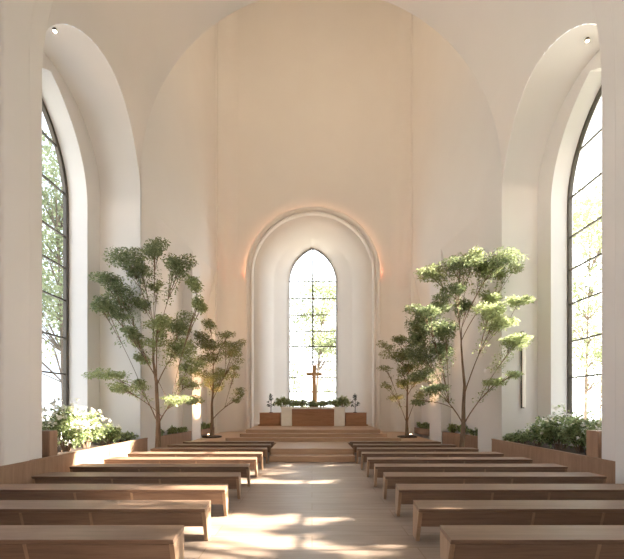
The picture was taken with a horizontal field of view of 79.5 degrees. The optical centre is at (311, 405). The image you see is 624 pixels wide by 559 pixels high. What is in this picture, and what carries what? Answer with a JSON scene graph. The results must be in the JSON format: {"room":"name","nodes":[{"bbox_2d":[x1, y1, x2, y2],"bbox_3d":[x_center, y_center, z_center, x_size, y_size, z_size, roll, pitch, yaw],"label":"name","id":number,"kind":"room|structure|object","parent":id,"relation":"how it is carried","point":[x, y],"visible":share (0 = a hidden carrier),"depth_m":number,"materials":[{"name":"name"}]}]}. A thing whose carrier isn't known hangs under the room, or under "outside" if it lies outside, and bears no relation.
{"room":"house of worship","nodes":[
{"label":"house of worship","id":0,"kind":"room"},
{"bbox_2d":[42,0,151,446],"bbox_3d":[-6.442,-4.050,3.850,2.456,11.600,16.900,0,0,0],"label":"wall","id":1,"kind":"structure","parent":0,"point":[87,100],"depth_m":11.57,"materials":[{"name":"paint"}]},
{"bbox_2d":[42,99,68,424],"bbox_3d":[-7.550,-4.160,9.950,0.100,9.420,3.240,0,0,0],"label":"window","id":2,"kind":"structure","parent":1,"relation":"in","point":[54,141],"depth_m":11.45,"materials":[{"name":"brown metal"}]},
{"bbox_2d":[0,0,623,483],"bbox_3d":[0.300,-6.125,6.865,12.500,15.750,0.650,0,0,0],"label":"wall pier","id":3,"kind":"object","parent":1,"relation":"attached to","point":[16,16],"depth_m":6.89,"materials":[{"name":"paint"}]},
{"bbox_2d":[30,0,614,460],"bbox_3d":[0.300,-6.125,6.940,12.500,15.750,1.400,0,0,0],"label":"trim","id":4,"kind":"structure","parent":1,"relation":"attached to","point":[602,11],"depth_m":7.43,"materials":[{"name":"paint"}]},
{"bbox_2d":[110,10,237,451],"bbox_3d":[-5.558,-11.750,16.195,2.118,27.000,8.052,0,0,8],"label":"wall","id":5,"kind":"structure","parent":0,"point":[189,164],"depth_m":16.84,"materials":[{"name":"white paint"}]},
{"bbox_2d":[184,452,439,558],"bbox_3d":[0.100,1.850,7.550,16.600,0.200,25.500,0,0,0],"label":"floor","id":6,"kind":"structure","parent":0,"point":[290,510],"depth_m":5.66,"materials":[{"name":"brown wood"}]},
{"bbox_2d":[0,430,147,483],"bbox_3d":[-6.134,1.140,4.610,1.572,1.220,15.220,0,0,0],"label":"planter","id":7,"kind":"object","parent":6,"relation":"on","point":[52,460],"visible":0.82,"depth_m":7.99,"materials":[{"name":"brown wood"}]},
{"bbox_2d":[42,417,61,435],"bbox_3d":[-6.181,0.670,8.500,0.915,0.928,0.823,0,0,-17],"label":"shrub","id":8,"kind":"object","parent":7,"relation":"on","point":[44,427],"visible":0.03,"depth_m":8.40,"materials":[{"name":"green plant"}]},
{"bbox_2d":[42,397,96,451],"bbox_3d":[-5.889,0.467,9.179,1.230,1.334,1.251,0,0,0],"label":"shrub","id":9,"kind":"object","parent":7,"relation":"on","point":[73,430],"visible":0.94,"depth_m":9.03,"materials":[{"name":"green plant"}]},
{"bbox_2d":[76,406,106,447],"bbox_3d":[-6.060,0.574,9.940,0.975,1.122,1.243,0,0,0],"label":"shrub","id":10,"kind":"object","parent":7,"relation":"on","point":[91,415],"visible":0.34,"depth_m":10.03,"materials":[{"name":"green plant"}]},
{"bbox_2d":[92,418,122,444],"bbox_3d":[-5.965,0.752,10.800,0.914,0.768,0.783,0,0,31],"label":"shrub","id":11,"kind":"object","parent":7,"relation":"on","point":[110,431],"visible":0.84,"depth_m":10.75,"materials":[{"name":"green plant"}]},
{"bbox_2d":[112,430,138,442],"bbox_3d":[-5.802,0.966,11.540,0.706,0.364,0.857,0,0,0],"label":"shrub","id":12,"kind":"object","parent":7,"relation":"on","point":[129,436],"visible":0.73,"depth_m":11.60,"materials":[{"name":"green plant"}]},
{"bbox_2d":[0,525,183,558],"bbox_3d":[-3.244,1.525,3.855,3.812,0.450,0.447,0,0,0],"label":"bench","id":13,"kind":"object","parent":6,"relation":"on","point":[16,541],"visible":1,"depth_m":3.68,"materials":[{"name":"brown wood"}]},
{"bbox_2d":[0,500,210,540],"bbox_3d":[-3.244,1.525,4.935,3.812,0.450,0.447,0,0,0],"label":"bench","id":14,"kind":"object","parent":6,"relation":"on","point":[188,513],"visible":0.93,"depth_m":4.76,"materials":[{"name":"brown wood"}]},
{"bbox_2d":[0,484,228,515],"bbox_3d":[-3.244,1.525,6.015,3.812,0.450,0.447,0,0,0],"label":"bench","id":15,"kind":"object","parent":6,"relation":"on","point":[217,493],"visible":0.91,"depth_m":5.83,"materials":[{"name":"brown wood"}]},
{"bbox_2d":[31,472,240,498],"bbox_3d":[-3.244,1.525,7.095,3.812,0.450,0.447,0,0,0],"label":"bench","id":16,"kind":"object","parent":6,"relation":"on","point":[233,479],"visible":0.82,"depth_m":6.91,"materials":[{"name":"brown wood"}]},
{"bbox_2d":[81,236,208,447],"bbox_3d":[-4.902,-1.687,11.300,3.779,6.879,2.401,0,0,-6],"label":"tree","id":17,"kind":"object","parent":6,"relation":"on","point":[161,322],"visible":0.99,"depth_m":11.32,"materials":[{"name":"green plant"}]},
{"bbox_2d":[69,464,250,486],"bbox_3d":[-3.244,1.525,8.175,3.812,0.450,0.447,0,0,0],"label":"bench","id":18,"kind":"object","parent":6,"relation":"on","point":[244,469],"visible":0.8,"depth_m":7.98,"materials":[{"name":"brown wood"}]},
{"bbox_2d":[161,431,191,446],"bbox_3d":[-5.574,1.430,14.825,0.390,0.640,2.969,0,0,6],"label":"planter","id":19,"kind":"object","parent":6,"relation":"on","point":[176,438],"visible":0.57,"depth_m":14.81,"materials":[{"name":"brown wood"}]},
{"bbox_2d":[166,425,177,434],"bbox_3d":[-5.557,0.988,14.960,0.481,0.437,0.673,0,0,0],"label":"shrub","id":20,"kind":"object","parent":19,"relation":"on","point":[172,429],"visible":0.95,"depth_m":14.90,"materials":[{"name":"green plant"}]},
{"bbox_2d":[176,426,187,432],"bbox_3d":[-5.468,1.027,15.871,0.421,0.338,0.572,0,0,15],"label":"shrub","id":21,"kind":"object","parent":19,"relation":"on","point":[181,429],"visible":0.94,"depth_m":15.77,"materials":[{"name":"green plant"}]},
{"bbox_2d":[104,457,257,476],"bbox_3d":[-3.179,1.525,9.255,3.682,0.450,0.447,0,0,0],"label":"bench","id":22,"kind":"object","parent":6,"relation":"on","point":[252,461],"visible":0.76,"depth_m":9.05,"materials":[{"name":"brown wood"}]},
{"bbox_2d":[128,452,262,469],"bbox_3d":[-3.159,1.525,10.335,3.642,0.450,0.447,0,0,0],"label":"bench","id":23,"kind":"object","parent":6,"relation":"on","point":[259,455],"visible":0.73,"depth_m":10.14,"materials":[{"name":"brown wood"}]},
{"bbox_2d":[150,447,267,462],"bbox_3d":[-3.084,1.525,11.415,3.492,0.450,0.447,0,0,0],"label":"bench","id":24,"kind":"object","parent":6,"relation":"on","point":[157,449],"visible":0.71,"depth_m":11.21,"materials":[{"name":"brown wood"}]},
{"bbox_2d":[167,444,270,454],"bbox_3d":[-3.039,1.525,12.495,3.402,0.450,0.447,0,0,0],"label":"bench","id":25,"kind":"object","parent":6,"relation":"on","point":[268,446],"visible":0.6,"depth_m":12.28,"materials":[{"name":"brown wood"}]},
{"bbox_2d":[183,441,273,447],"bbox_3d":[-2.969,1.525,13.575,3.262,0.450,0.447,0,0,0],"label":"bench","id":26,"kind":"object","parent":6,"relation":"on","point":[185,442],"visible":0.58,"depth_m":13.37,"materials":[{"name":"brown wood"}]},
{"bbox_2d":[269,454,354,461],"bbox_3d":[0.000,1.660,11.850,2.660,0.180,0.500,0,0,0],"label":"step","id":27,"kind":"structure","parent":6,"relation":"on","point":[273,457],"depth_m":11.60,"materials":[{"name":"brown wood"}]},
{"bbox_2d":[350,441,440,447],"bbox_3d":[2.969,1.525,13.575,3.262,0.450,0.447,0,0,0],"label":"bench","id":28,"kind":"object","parent":6,"relation":"on","point":[351,442],"visible":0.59,"depth_m":13.37,"materials":[{"name":"brown wood"}]},
{"bbox_2d":[353,444,456,454],"bbox_3d":[3.039,1.525,12.495,3.402,0.450,0.447,0,0,0],"label":"bench","id":29,"kind":"object","parent":6,"relation":"on","point":[355,446],"visible":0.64,"depth_m":12.28,"materials":[{"name":"brown wood"}]},
{"bbox_2d":[356,447,478,462],"bbox_3d":[3.159,1.525,11.415,3.642,0.450,0.447,0,0,0],"label":"bench","id":30,"kind":"object","parent":6,"relation":"on","point":[359,449],"visible":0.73,"depth_m":11.21,"materials":[{"name":"brown wood"}]},
{"bbox_2d":[361,452,503,469],"bbox_3d":[3.259,1.525,10.335,3.842,0.450,0.447,0,0,0],"label":"bench","id":31,"kind":"object","parent":6,"relation":"on","point":[364,455],"visible":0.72,"depth_m":10.14,"materials":[{"name":"brown wood"}]},
{"bbox_2d":[366,457,532,476],"bbox_3d":[3.329,1.525,9.255,3.982,0.450,0.447,0,0,0],"label":"bench","id":32,"kind":"object","parent":6,"relation":"on","point":[371,461],"visible":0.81,"depth_m":9.05,"materials":[{"name":"brown wood"}]},
{"bbox_2d":[442,431,459,446],"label":"planter","id":33,"kind":"object","parent":6,"relation":"on","point":[454,439],"depth_m":15.37,"materials":[{"name":"brown wood"}]},
{"bbox_2d":[446,424,456,432],"bbox_3d":[5.882,0.951,15.678,0.406,0.468,0.730,0,0,0],"label":"shrub","id":34,"kind":"object","parent":33,"relation":"on","point":[451,428],"visible":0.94,"depth_m":15.60,"materials":[{"name":"green plant"}]},
{"bbox_2d":[455,422,468,432],"bbox_3d":[5.951,0.921,14.896,0.400,0.525,0.697,0,0,0],"label":"shrub","id":35,"kind":"object","parent":33,"relation":"on","point":[458,428],"visible":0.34,"depth_m":14.83,"materials":[{"name":"green plant"}]},
{"bbox_2d":[402,245,536,446],"bbox_3d":[4.625,-1.546,11.309,3.870,6.605,2.236,0,0,7],"label":"maple tree","id":36,"kind":"object","parent":6,"relation":"on","point":[422,326],"visible":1,"depth_m":11.26,"materials":[{"name":"green plant"}]},
{"bbox_2d":[373,464,567,486],"bbox_3d":[3.384,1.525,8.175,4.092,0.450,0.447,0,0,0],"label":"bench","id":37,"kind":"object","parent":6,"relation":"on","point":[379,469],"visible":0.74,"depth_m":7.98,"materials":[{"name":"brown wood"}]},
{"bbox_2d":[465,434,477,448],"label":"planter","id":38,"kind":"object","parent":6,"relation":"on","point":[470,440],"depth_m":13.85,"materials":[{"name":"brown wood"}]},
{"bbox_2d":[467,427,477,435],"bbox_3d":[6.096,1.004,14.001,0.405,0.434,0.854,0,0,-14],"label":"shrub","id":39,"kind":"object","parent":38,"relation":"on","point":[470,431],"visible":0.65,"depth_m":14.06,"materials":[{"name":"green plant"}]},
{"bbox_2d":[383,472,606,498],"bbox_3d":[3.374,1.525,7.095,4.072,0.450,0.447,0,0,0],"label":"bench","id":40,"kind":"object","parent":6,"relation":"on","point":[390,479],"visible":0.77,"depth_m":6.91,"materials":[{"name":"brown wood"}]},
{"bbox_2d":[395,484,623,515],"bbox_3d":[3.374,1.525,6.015,4.072,0.450,0.447,0,0,0],"label":"bench","id":41,"kind":"object","parent":6,"relation":"on","point":[404,493],"visible":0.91,"depth_m":5.83,"materials":[{"name":"brown wood"}]},
{"bbox_2d":[413,500,623,540],"bbox_3d":[3.374,1.525,4.935,4.072,0.450,0.447,0,0,0],"label":"bench","id":42,"kind":"object","parent":6,"relation":"on","point":[426,513],"visible":0.94,"depth_m":4.76,"materials":[{"name":"brown wood"}]},
{"bbox_2d":[440,525,623,558],"bbox_3d":[3.374,1.525,3.855,4.072,0.450,0.447,0,0,0],"label":"bench","id":43,"kind":"object","parent":6,"relation":"on","point":[456,541],"visible":1,"depth_m":3.68,"materials":[{"name":"brown wood"}]},
{"bbox_2d":[491,430,614,483],"bbox_3d":[6.601,1.140,4.610,1.517,1.220,15.220,0,0,0],"label":"planter","id":44,"kind":"object","parent":6,"relation":"on","point":[591,461],"visible":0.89,"depth_m":8.63,"materials":[{"name":"brown wood"}]},
{"bbox_2d":[503,434,518,441],"bbox_3d":[6.399,1.017,12.007,0.564,0.343,0.385,0,0,28],"label":"shrub","id":45,"kind":"object","parent":44,"relation":"on","point":[507,437],"visible":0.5,"depth_m":12.03,"materials":[{"name":"green plant"}]},
{"bbox_2d":[509,429,532,443],"bbox_3d":[6.366,0.944,11.392,0.672,0.455,0.775,0,0,0],"label":"shrub","id":46,"kind":"object","parent":44,"relation":"on","point":[516,436],"visible":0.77,"depth_m":11.36,"materials":[{"name":"green plant"}]},
{"bbox_2d":[521,416,546,445],"bbox_3d":[6.443,0.727,10.723,0.848,0.878,0.986,0,0,32],"label":"shrub","id":47,"kind":"object","parent":44,"relation":"on","point":[535,431],"visible":0.59,"depth_m":10.61,"materials":[{"name":"green plant"}]},
{"bbox_2d":[533,403,577,448],"bbox_3d":[6.595,0.557,9.968,1.202,1.236,0.997,0,0,0],"label":"shrub","id":48,"kind":"object","parent":44,"relation":"on","point":[551,428],"visible":0.66,"depth_m":9.90,"materials":[{"name":"green plant"}]},
{"bbox_2d":[557,410,601,452],"bbox_3d":[6.566,0.629,9.181,0.980,1.070,1.003,0,0,-21],"label":"shrub","id":49,"kind":"object","parent":44,"relation":"on","point":[574,428],"visible":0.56,"depth_m":9.10,"materials":[{"name":"green plant"}]},
{"bbox_2d":[576,418,601,448],"bbox_3d":[6.699,0.706,8.525,1.079,0.918,0.914,0,0,-23],"label":"shrub","id":50,"kind":"object","parent":44,"relation":"on","point":[595,426],"visible":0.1,"depth_m":8.62,"materials":[{"name":"green plant"}]},
{"bbox_2d":[193,432,432,453],"bbox_3d":[0.040,1.570,16.150,9.520,0.360,8.100,0,0,0],"label":"floor","id":51,"kind":"structure","parent":0,"point":[278,448],"depth_m":12.71,"materials":[{"name":"brown wood"}]},
{"bbox_2d":[201,427,214,435],"bbox_3d":[-5.220,1.260,18.100,0.390,0.300,1.812,0,0,6],"label":"planter","id":52,"kind":"object","parent":51,"relation":"on","point":[206,431],"visible":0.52,"depth_m":17.83,"materials":[{"name":"brown wood"}]},
{"bbox_2d":[202,435,221,437],"bbox_3d":[-4.373,1.360,16.400,0.840,0.060,0.840,0,0,0],"label":"pit","id":53,"kind":"object","parent":51,"relation":"on","point":[207,436],"visible":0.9,"depth_m":16.10,"materials":[{"name":"soil"}]},
{"bbox_2d":[189,318,246,435],"bbox_3d":[-4.098,-1.253,16.236,2.300,5.294,2.207,0,0,29],"label":"maple tree","id":54,"kind":"object","parent":51,"relation":"on","point":[208,344],"visible":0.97,"depth_m":16.31,"materials":[{"name":"green plant"}]},
{"bbox_2d":[225,431,400,441],"bbox_3d":[0.050,1.320,17.210,6.760,0.140,5.580,0,0,0],"label":"step","id":55,"kind":"structure","parent":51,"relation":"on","point":[236,437],"depth_m":14.42,"materials":[{"name":"brown wood"}]},
{"bbox_2d":[240,432,386,436],"bbox_3d":[0.050,1.180,17.390,5.800,0.140,5.220,0,0,0],"label":"step","id":56,"kind":"structure","parent":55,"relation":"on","point":[244,434],"depth_m":14.78,"materials":[{"name":"brown wood"}]},
{"bbox_2d":[246,425,380,432],"bbox_3d":[0.050,1.040,18.270,5.440,0.140,6.260,0,0,0],"label":"step","id":57,"kind":"structure","parent":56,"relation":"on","point":[256,429],"depth_m":15.16,"materials":[{"name":"brown wood"}]},
{"bbox_2d":[258,412,280,425],"bbox_3d":[-2.020,0.657,18.240,1.100,0.625,0.660,0,0,0],"label":"box","id":58,"kind":"object","parent":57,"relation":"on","point":[266,418],"visible":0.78,"depth_m":17.95,"materials":[{"name":"brown wood"}]},
{"bbox_2d":[267,394,274,412],"bbox_3d":[-1.969,-0.119,18.198,0.528,0.928,0.367,0,0,0],"label":"stand","id":59,"kind":"object","parent":58,"relation":"on","point":[270,394],"visible":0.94,"depth_m":18.17,"materials":[{"name":"metal"}]},
{"bbox_2d":[281,407,344,425],"bbox_3d":[0.050,0.520,18.100,3.040,0.900,0.860,0,0,0],"label":"altar","id":60,"kind":"object","parent":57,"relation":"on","point":[290,416],"visible":0.97,"depth_m":17.75,"materials":[{"name":"wood"}]},
{"bbox_2d":[273,396,292,406],"bbox_3d":[-1.386,-0.183,17.952,0.999,0.586,0.428,0,0,-6],"label":"greenery","id":61,"kind":"object","parent":60,"relation":"on","point":[284,400],"visible":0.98,"depth_m":17.90,"materials":[{"name":"green plant"}]},
{"bbox_2d":[287,399,300,406],"bbox_3d":[-0.890,-0.135,17.923,0.811,0.484,0.462,0,0,0],"label":"greenery","id":62,"kind":"object","parent":60,"relation":"on","point":[292,403],"visible":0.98,"depth_m":17.86,"materials":[{"name":"green plant"}]},
{"bbox_2d":[296,399,306,406],"bbox_3d":[-0.597,-0.093,17.929,0.730,0.426,0.505,0,0,-21],"label":"greenery","id":63,"kind":"object","parent":60,"relation":"on","point":[303,403],"visible":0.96,"depth_m":17.85,"materials":[{"name":"green plant"}]},
{"bbox_2d":[305,400,318,406],"bbox_3d":[0.067,-0.091,18.070,0.814,0.384,0.450,0,0,-14],"label":"greenery","id":64,"kind":"object","parent":60,"relation":"on","point":[312,403],"visible":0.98,"depth_m":17.96,"materials":[{"name":"green plant"}]},
{"bbox_2d":[306,365,321,406],"bbox_3d":[0.100,-0.955,18.360,0.780,2.050,0.280,0,0,0],"label":"cross","id":65,"kind":"object","parent":60,"relation":"on","point":[313,374],"visible":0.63,"depth_m":18.31,"materials":[{"name":"brown wood"}]},
{"bbox_2d":[317,399,331,406],"bbox_3d":[0.602,-0.102,17.935,0.808,0.446,0.534,0,0,0],"label":"greenery","id":66,"kind":"object","parent":60,"relation":"on","point":[322,403],"visible":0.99,"depth_m":17.85,"materials":[{"name":"green plant"}]},
{"bbox_2d":[326,398,342,406],"bbox_3d":[1.103,-0.117,17.951,0.877,0.495,0.476,0,0,-17],"label":"greenery","id":67,"kind":"object","parent":60,"relation":"on","point":[335,403],"visible":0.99,"depth_m":17.87,"materials":[{"name":"green plant"}]},
{"bbox_2d":[335,394,350,406],"bbox_3d":[1.511,-0.197,18.019,0.876,0.725,0.462,0,0,0],"label":"greenery","id":68,"kind":"object","parent":60,"relation":"on","point":[345,400],"visible":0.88,"depth_m":17.96,"materials":[{"name":"green plant"}]},
{"bbox_2d":[345,412,367,425],"bbox_3d":[2.120,0.657,18.240,1.100,0.625,0.660,0,0,0],"label":"box","id":69,"kind":"object","parent":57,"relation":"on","point":[359,418],"visible":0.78,"depth_m":17.95,"materials":[{"name":"brown wood"}]},
{"bbox_2d":[351,394,359,412],"bbox_3d":[2.105,-0.130,18.214,0.498,0.949,0.375,0,0,0],"label":"stand","id":70,"kind":"object","parent":69,"relation":"on","point":[354,396],"visible":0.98,"depth_m":18.18,"materials":[{"name":"metal"}]},
{"bbox_2d":[375,334,425,435],"bbox_3d":[3.987,-0.891,16.489,2.425,4.573,1.755,0,0,21],"label":"maple tree","id":71,"kind":"object","parent":51,"relation":"on","point":[401,383],"visible":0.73,"depth_m":16.39,"materials":[{"name":"green plant"}]},
{"bbox_2d":[397,435,416,437],"bbox_3d":[4.155,1.360,16.400,0.840,0.060,0.840,0,0,0],"label":"pit","id":72,"kind":"object","parent":51,"relation":"on","point":[399,436],"visible":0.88,"depth_m":16.10,"materials":[{"name":"soil"}]},
{"bbox_2d":[414,427,429,435],"bbox_3d":[5.480,1.260,18.100,0.388,0.300,1.832,0,0,-8],"label":"planter","id":73,"kind":"object","parent":51,"relation":"on","point":[422,431],"visible":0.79,"depth_m":18.05,"materials":[{"name":"brown wood"}]},
{"bbox_2d":[416,422,423,427],"bbox_3d":[5.407,1.010,18.762,0.423,0.412,0.668,0,0,-11],"label":"shrub","id":74,"kind":"object","parent":73,"relation":"on","point":[418,424],"visible":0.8,"depth_m":18.67,"materials":[{"name":"green plant"}]},
{"bbox_2d":[238,0,389,431],"bbox_3d":[0.100,-11.750,21.025,11.001,27.000,2.050,0,0,0],"label":"wall","id":75,"kind":"structure","parent":0,"point":[314,75],"depth_m":20.00,"materials":[{"name":"white paint"}]},
{"bbox_2d":[245,206,379,430],"bbox_3d":[0.050,-4.560,19.840,7.120,11.900,0.360,0,0,0],"label":"trim","id":76,"kind":"structure","parent":75,"relation":"attached to","point":[327,212],"depth_m":19.75,"materials":[{"name":"white paint"}]},
{"bbox_2d":[289,248,335,406],"bbox_3d":[0.050,-4.535,21.970,2.760,9.330,0.080,0,0,0],"label":"window","id":77,"kind":"structure","parent":75,"relation":"in","point":[312,249],"depth_m":21.94,"materials":[{"name":"brown metal"}]},
{"bbox_2d":[140,0,501,166],"bbox_3d":[0.300,-16.500,12.270,11.800,17.500,0.060,0,0,0],"label":"arch","id":78,"kind":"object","parent":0,"point":[393,3],"depth_m":12.27,"materials":[{"name":"paint"}]},
{"bbox_2d":[98,0,550,102],"bbox_3d":[0.300,-11.750,3.850,11.027,3.800,16.900,0,0,0],"label":"ceiling","id":79,"kind":"structure","parent":0,"point":[490,35],"depth_m":11.28,"materials":[{"name":"paint"}]},
{"bbox_2d":[390,3,519,451],"bbox_3d":[5.881,-11.750,16.185,2.108,27.000,8.177,0,0,-10],"label":"wall","id":80,"kind":"structure","parent":0,"point":[446,181],"depth_m":16.10,"materials":[{"name":"white paint"}]},
{"bbox_2d":[490,0,601,446],"bbox_3d":[6.927,-4.050,3.850,2.226,11.600,16.900,0,0,0],"label":"wall","id":81,"kind":"structure","parent":0,"point":[556,90],"depth_m":11.57,"materials":[{"name":"paint"}]},
{"bbox_2d":[521,331,525,407],"bbox_3d":[6.857,-1.160,12.150,0.105,2.500,0.140,0,0,0],"label":"lamp","id":82,"kind":"object","parent":81,"relation":"attached to","point":[523,352],"visible":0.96,"depth_m":12.10,"materials":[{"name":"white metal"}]},
{"bbox_2d":[567,85,601,424],"bbox_3d":[7.920,-4.160,9.950,0.100,9.420,3.240,0,0,0],"label":"window","id":83,"kind":"structure","parent":81,"relation":"in","point":[579,148],"depth_m":11.49,"materials":[{"name":"brown metal"}]},
{"label":"outside","id":84,"kind":"structure","parent":0,"visible":0},
{"bbox_2d":[42,411,601,420],"bbox_3d":[0.000,2.020,40.000,180.000,0.100,200.000,0,0,0],"label":"ground","id":85,"kind":"structure","parent":84,"point":[48,412],"depth_m":82.08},
{"bbox_2d":[42,116,62,405],"bbox_3d":[-12.786,-5.919,19.235,9.799,15.782,9.579,0,0,-32],"label":"tree","id":86,"kind":"object","parent":85,"relation":"on","point":[56,213],"visible":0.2,"depth_m":18.41,"materials":[{"name":"green plant"}]},
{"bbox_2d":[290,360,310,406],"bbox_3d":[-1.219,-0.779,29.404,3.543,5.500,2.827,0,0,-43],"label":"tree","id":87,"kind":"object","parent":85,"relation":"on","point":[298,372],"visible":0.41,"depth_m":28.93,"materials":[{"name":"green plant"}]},
{"bbox_2d":[290,275,335,401],"bbox_3d":[0.745,-3.791,27.750,6.278,11.529,6.414,0,0,-39],"label":"tree","id":88,"kind":"object","parent":85,"relation":"on","point":[322,337],"visible":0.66,"depth_m":26.92,"materials":[{"name":"green plant"}]},
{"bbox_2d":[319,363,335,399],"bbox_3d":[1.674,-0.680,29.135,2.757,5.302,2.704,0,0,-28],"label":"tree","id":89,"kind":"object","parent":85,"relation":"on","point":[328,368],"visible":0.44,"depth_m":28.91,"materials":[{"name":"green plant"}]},
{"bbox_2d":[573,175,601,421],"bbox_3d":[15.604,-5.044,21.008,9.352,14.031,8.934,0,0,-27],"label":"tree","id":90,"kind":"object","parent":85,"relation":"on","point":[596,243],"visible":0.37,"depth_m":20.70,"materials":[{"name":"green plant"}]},
{"bbox_2d":[576,356,601,422],"bbox_3d":[12.441,-0.109,16.233,2.240,4.159,1.958,0,0,-31],"label":"tree","id":91,"kind":"object","parent":85,"relation":"on","point":[600,387],"visible":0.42,"depth_m":16.32,"materials":[{"name":"green plant"}]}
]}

